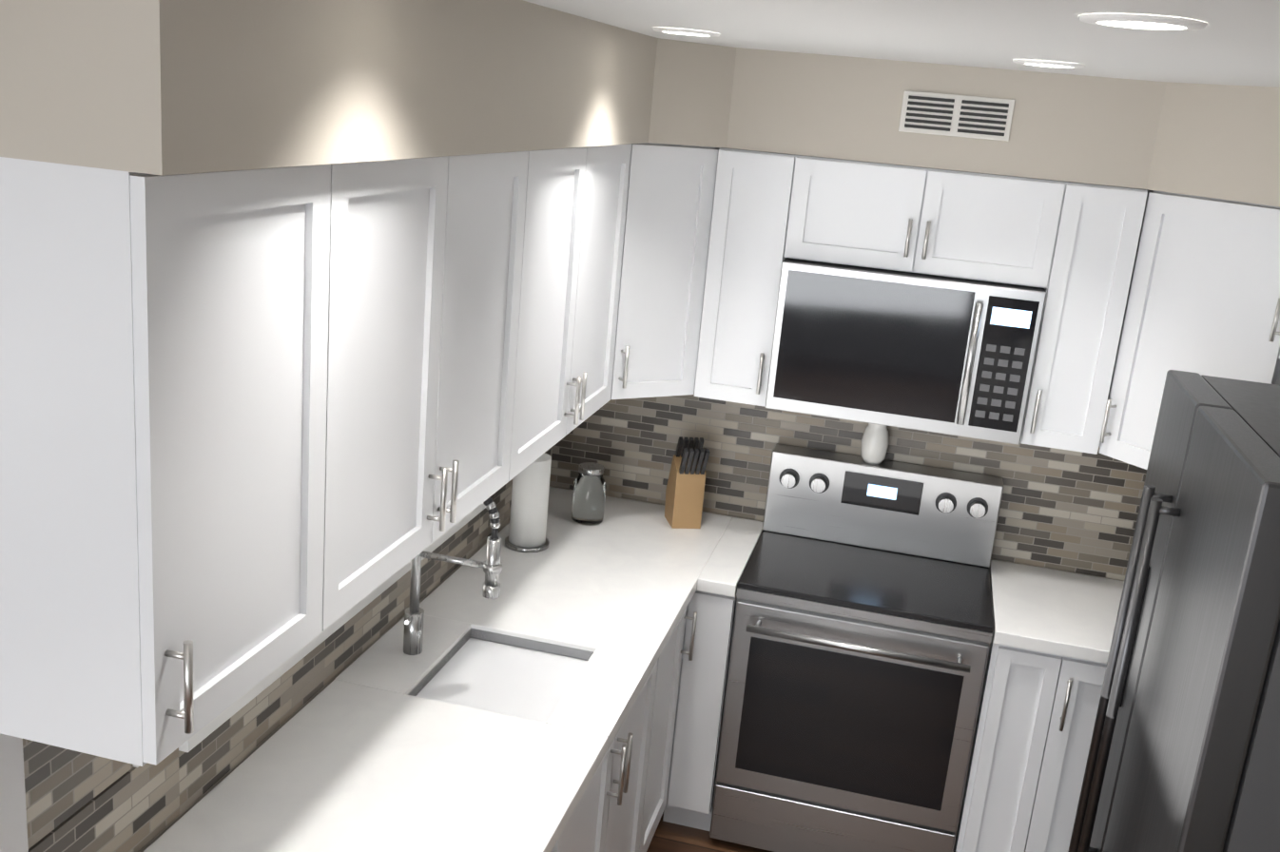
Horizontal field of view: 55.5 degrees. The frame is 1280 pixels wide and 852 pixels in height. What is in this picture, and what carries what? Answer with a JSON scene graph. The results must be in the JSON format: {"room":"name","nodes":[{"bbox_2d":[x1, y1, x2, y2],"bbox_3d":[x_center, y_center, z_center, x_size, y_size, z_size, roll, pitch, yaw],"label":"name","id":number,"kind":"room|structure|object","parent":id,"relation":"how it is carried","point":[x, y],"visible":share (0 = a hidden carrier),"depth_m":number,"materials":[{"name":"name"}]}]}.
{"room":"kitchen","nodes":[
{"label":"kitchen","id":0,"kind":"room"},
{"bbox_2d":[133,503,509,851],"bbox_3d":[-0.699,0.314,3.151,0.165,2.250,2.660,9,16,12],"label":"wall","id":1,"kind":"structure","parent":0,"point":[210,727],"depth_m":2.70,"materials":[{"name":"beige paint"}]},
{"bbox_2d":[22,738,133,849],"bbox_3d":[-0.922,0.489,1.985,0.007,0.306,0.275,9,16,12],"label":"backsplash","id":2,"kind":"structure","parent":1,"relation":"attached to","point":[62,785],"depth_m":1.96,"materials":[{"name":"tile"}]},
{"bbox_2d":[28,747,179,851],"bbox_3d":[-0.927,0.710,2.113,0.007,0.173,0.410,9,16,12],"label":"backsplash","id":3,"kind":"structure","parent":1,"relation":"attached to","point":[134,809],"depth_m":2.15,"materials":[{"name":"tile"}]},
{"bbox_2d":[0,156,361,766],"bbox_3d":[-0.702,-0.002,1.779,0.326,0.778,0.505,9,16,12],"label":"upper cabinet","id":4,"kind":"object","parent":1,"relation":"attached to","point":[257,425],"depth_m":1.60,"materials":[{"name":"white paint"}]},
{"bbox_2d":[178,512,480,814],"bbox_3d":[-0.689,0.496,3.040,0.007,0.138,1.550,9,16,12],"label":"backsplash","id":5,"kind":"structure","parent":1,"relation":"attached to","point":[208,762],"depth_m":2.76,"materials":[{"name":"tile"}]},
{"bbox_2d":[349,149,547,609],"bbox_3d":[-0.544,-0.155,2.388,0.326,0.778,1.010,9,16,12],"label":"upper cabinet","id":6,"kind":"object","parent":1,"relation":"attached to","point":[451,244],"depth_m":2.35,"materials":[{"name":"white paint"}]},
{"bbox_2d":[478,447,551,547],"bbox_3d":[-0.400,0.065,4.048,0.007,0.486,0.690,9,16,12],"label":"backsplash","id":7,"kind":"structure","parent":1,"relation":"attached to","point":[501,497],"depth_m":3.93,"materials":[{"name":"tile"}]},
{"bbox_2d":[524,143,631,468],"bbox_3d":[-0.331,-0.360,3.209,0.326,0.778,0.955,9,16,12],"label":"upper cabinet","id":8,"kind":"object","parent":1,"relation":"attached to","point":[583,214],"depth_m":3.20,"materials":[{"name":"white paint"}]},
{"bbox_2d":[0,0,1279,206],"bbox_3d":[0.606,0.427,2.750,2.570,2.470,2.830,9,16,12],"label":"soffit","id":9,"kind":"structure","parent":0,"point":[162,87],"depth_m":2.32,"materials":[{"name":"beige paint"}]},
{"bbox_2d":[898,90,1015,141],"bbox_3d":[0.904,-0.888,3.481,0.310,0.115,0.011,9,16,12],"label":"air vent grille","id":10,"kind":"object","parent":9,"relation":"attached to","point":[977,117],"visible":1,"depth_m":3.48,"materials":[{"name":"white metal"}]},
{"bbox_2d":[646,812,772,851],"bbox_3d":[-1.937,2.028,0.850,6.800,0.050,8.600,9,16,12],"label":"floor","id":11,"kind":"structure","parent":0,"point":[669,837],"depth_m":3.94,"materials":[{"name":"brown wood"}]},
{"bbox_2d":[0,733,28,851],"bbox_3d":[-1.069,0.647,1.811,0.201,2.250,0.200,9,16,12],"label":"column","id":12,"kind":"structure","parent":11,"relation":"on","point":[13,831],"depth_m":1.83,"materials":[{"name":"white paint"}]},
{"bbox_2d":[554,833,565,851],"bbox_3d":[-0.613,1.266,2.326,0.664,0.870,0.701,9,16,12],"label":"base cabinet","id":13,"kind":"object","parent":11,"relation":"on","point":[561,843],"depth_m":2.57,"materials":[{"name":"white paint"}]},
{"bbox_2d":[565,639,672,851],"bbox_3d":[-0.404,1.065,3.129,0.664,0.870,1.007,9,16,12],"label":"base cabinet","id":14,"kind":"object","parent":11,"relation":"on","point":[615,814],"depth_m":3.29,"materials":[{"name":"white paint"}]},
{"bbox_2d":[143,486,763,851],"bbox_3d":[-0.273,0.613,3.094,0.800,0.040,2.680,9,16,12],"label":"countertop","id":15,"kind":"structure","parent":14,"relation":"on","point":[370,764],"depth_m":2.75,"materials":[{"name":"white stone"}]},
{"bbox_2d":[394,532,504,654],"bbox_3d":[-0.471,0.405,2.972,0.246,0.388,0.116,9,16,12],"label":"faucet","id":16,"kind":"object","parent":15,"relation":"on","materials":[{"name":"silver metal"}]},
{"bbox_2d":[409,627,592,718],"bbox_3d":[-0.343,0.713,3.052,0.374,0.200,0.444,9,16,12],"label":"sink","id":17,"kind":"object","parent":15,"relation":"in","point":[495,670],"depth_m":3.08,"materials":[{"name":"white ceramic"}]},
{"bbox_2d":[504,452,551,552],"bbox_3d":[-0.344,0.222,3.812,0.140,0.319,0.140,9,16,12],"label":"paper towel","id":18,"kind":"object","parent":15,"relation":"on","point":[529,505],"visible":0.85,"depth_m":3.77,"materials":[{"name":"white paper"}]},
{"bbox_2d":[571,462,606,525],"bbox_3d":[-0.170,0.227,4.087,0.110,0.194,0.110,9,16,12],"label":"glass jar","id":19,"kind":"object","parent":15,"relation":"on","point":[589,494],"visible":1,"depth_m":4.05,"materials":[{"name":"grey"}]},
{"bbox_2d":[664,436,709,528],"bbox_3d":[0.161,0.188,4.126,0.100,0.307,0.180,2,16,-12],"label":"knife block","id":20,"kind":"object","parent":15,"relation":"on","point":[685,490],"visible":1,"depth_m":4.10,"materials":[{"name":"brown wood"}]},
{"bbox_2d":[653,597,695,834],"bbox_3d":[-0.257,0.923,3.694,0.664,0.870,0.446,9,16,12],"label":"base cabinet","id":21,"kind":"object","parent":11,"relation":"on","point":[682,637],"depth_m":3.80,"materials":[{"name":"white paint"}]},
{"bbox_2d":[672,593,721,823],"bbox_3d":[-0.134,0.804,4.170,0.664,0.870,0.678,9,16,12],"label":"base cabinet","id":22,"kind":"object","parent":11,"relation":"on","point":[707,624],"depth_m":3.81,"materials":[{"name":"white paint"}]},
{"bbox_2d":[709,444,1003,851],"bbox_3d":[0.699,0.770,3.942,0.756,1.200,0.673,9,16,12],"label":"range","id":23,"kind":"object","parent":11,"relation":"on","point":[863,631],"visible":1,"depth_m":3.75,"materials":[{"name":"silver metal"}]},
{"bbox_2d":[860,423,889,465],"bbox_3d":[0.784,0.020,4.032,0.090,0.210,0.090,9,16,12],"label":"vase","id":24,"kind":"object","parent":23,"relation":"on","point":[875,442],"visible":0.6,"depth_m":4.01,"materials":[{"name":"white ceramic"}]},
{"bbox_2d":[953,559,1124,851],"bbox_3d":[1.551,1.035,3.806,1.014,0.910,0.648,9,16,12],"label":"base cabinet","id":25,"kind":"object","parent":11,"relation":"on","point":[1049,649],"visible":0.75,"depth_m":3.61,"materials":[{"name":"white paint"}]},
{"bbox_2d":[1067,369,1279,851],"bbox_3d":[1.416,0.881,2.669,0.797,1.780,1.000,9,16,12],"label":"fridge","id":26,"kind":"object","parent":11,"relation":"on","point":[1184,754],"visible":1,"depth_m":2.38,"materials":[{"name":"grey metal"}]},
{"bbox_2d":[549,446,1124,581],"bbox_3d":[-0.789,-0.183,4.518,6.800,2.470,0.100,9,16,12],"label":"wall","id":27,"kind":"structure","parent":0,"point":[763,521],"depth_m":4.29,"materials":[{"name":"beige paint"}]},
{"bbox_2d":[610,142,719,399],"bbox_3d":[-0.047,-0.519,3.886,0.543,0.778,0.547,9,16,12],"label":"upper cabinet","id":28,"kind":"object","parent":27,"relation":"attached to","point":[669,211],"visible":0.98,"depth_m":3.71,"materials":[{"name":"white paint"}]},
{"bbox_2d":[549,391,1146,580],"bbox_3d":[0.938,0.171,4.099,2.578,0.488,0.007,9,16,12],"label":"backsplash","id":29,"kind":"structure","parent":27,"relation":"attached to","point":[1069,511],"depth_m":4.12,"materials":[{"name":"tile"}]},
{"bbox_2d":[693,147,1147,454],"bbox_3d":[0.832,-0.409,3.775,1.228,0.778,0.378,9,16,12],"label":"upper cabinet","id":30,"kind":"object","parent":27,"relation":"attached to","point":[1070,247],"visible":1,"depth_m":3.59,"materials":[{"name":"white paint"}]},
{"bbox_2d":[765,257,1046,445],"bbox_3d":[0.816,-0.258,3.783,0.764,0.456,0.439,9,16,12],"label":"microwave","id":31,"kind":"object","parent":30,"relation":"attached to","point":[932,353],"visible":1,"depth_m":3.62,"materials":[{"name":"grey"}]},
{"bbox_2d":[1098,189,1279,469],"bbox_3d":[1.771,-0.230,3.429,0.796,0.778,0.654,9,16,12],"label":"upper cabinet","id":32,"kind":"object","parent":27,"relation":"attached to","point":[1203,294],"visible":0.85,"depth_m":3.34,"materials":[{"name":"white paint"}]},
{"bbox_2d":[523,0,1279,87],"bbox_3d":[0.182,-0.131,-0.239,2.870,0.100,8.600,9,16,12],"label":"ceiling","id":33,"kind":"structure","parent":0,"point":[1234,43],"depth_m":2.23,"materials":[{"name":"white paint"}]},
{"bbox_2d":[652,27,719,36],"bbox_3d":[0.111,-0.946,2.924,0.164,0.007,0.164,9,16,12],"label":"recessed light","id":34,"kind":"object","parent":33,"relation":"in","point":[684,31],"visible":1,"depth_m":2.87,"materials":[{"name":"white"}]},
{"bbox_2d":[1013,59,1085,68],"bbox_3d":[0.969,-0.857,2.882,0.164,0.007,0.164,9,16,12],"label":"recessed light","id":35,"kind":"object","parent":33,"relation":"in","point":[1049,64],"visible":0.94,"depth_m":2.83,"materials":[{"name":"white"}]},
{"bbox_2d":[1079,13,1207,30],"bbox_3d":[0.678,-0.545,1.644,0.164,0.007,0.164,9,16,12],"label":"recessed light","id":36,"kind":"object","parent":33,"relation":"in","point":[1144,22],"visible":1,"depth_m":1.61,"materials":[{"name":"white"}]},
{"bbox_3d":[1.718,0.577,2.568,0.500,2.470,2.700,9,16,12],"label":"wall","id":37,"kind":"structure","parent":0,"visible":0},
{"bbox_2d":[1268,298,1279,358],"bbox_3d":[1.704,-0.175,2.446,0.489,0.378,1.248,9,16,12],"label":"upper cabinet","id":38,"kind":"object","parent":37,"relation":"attached to","point":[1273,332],"visible":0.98,"depth_m":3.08,"materials":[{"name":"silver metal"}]}
]}

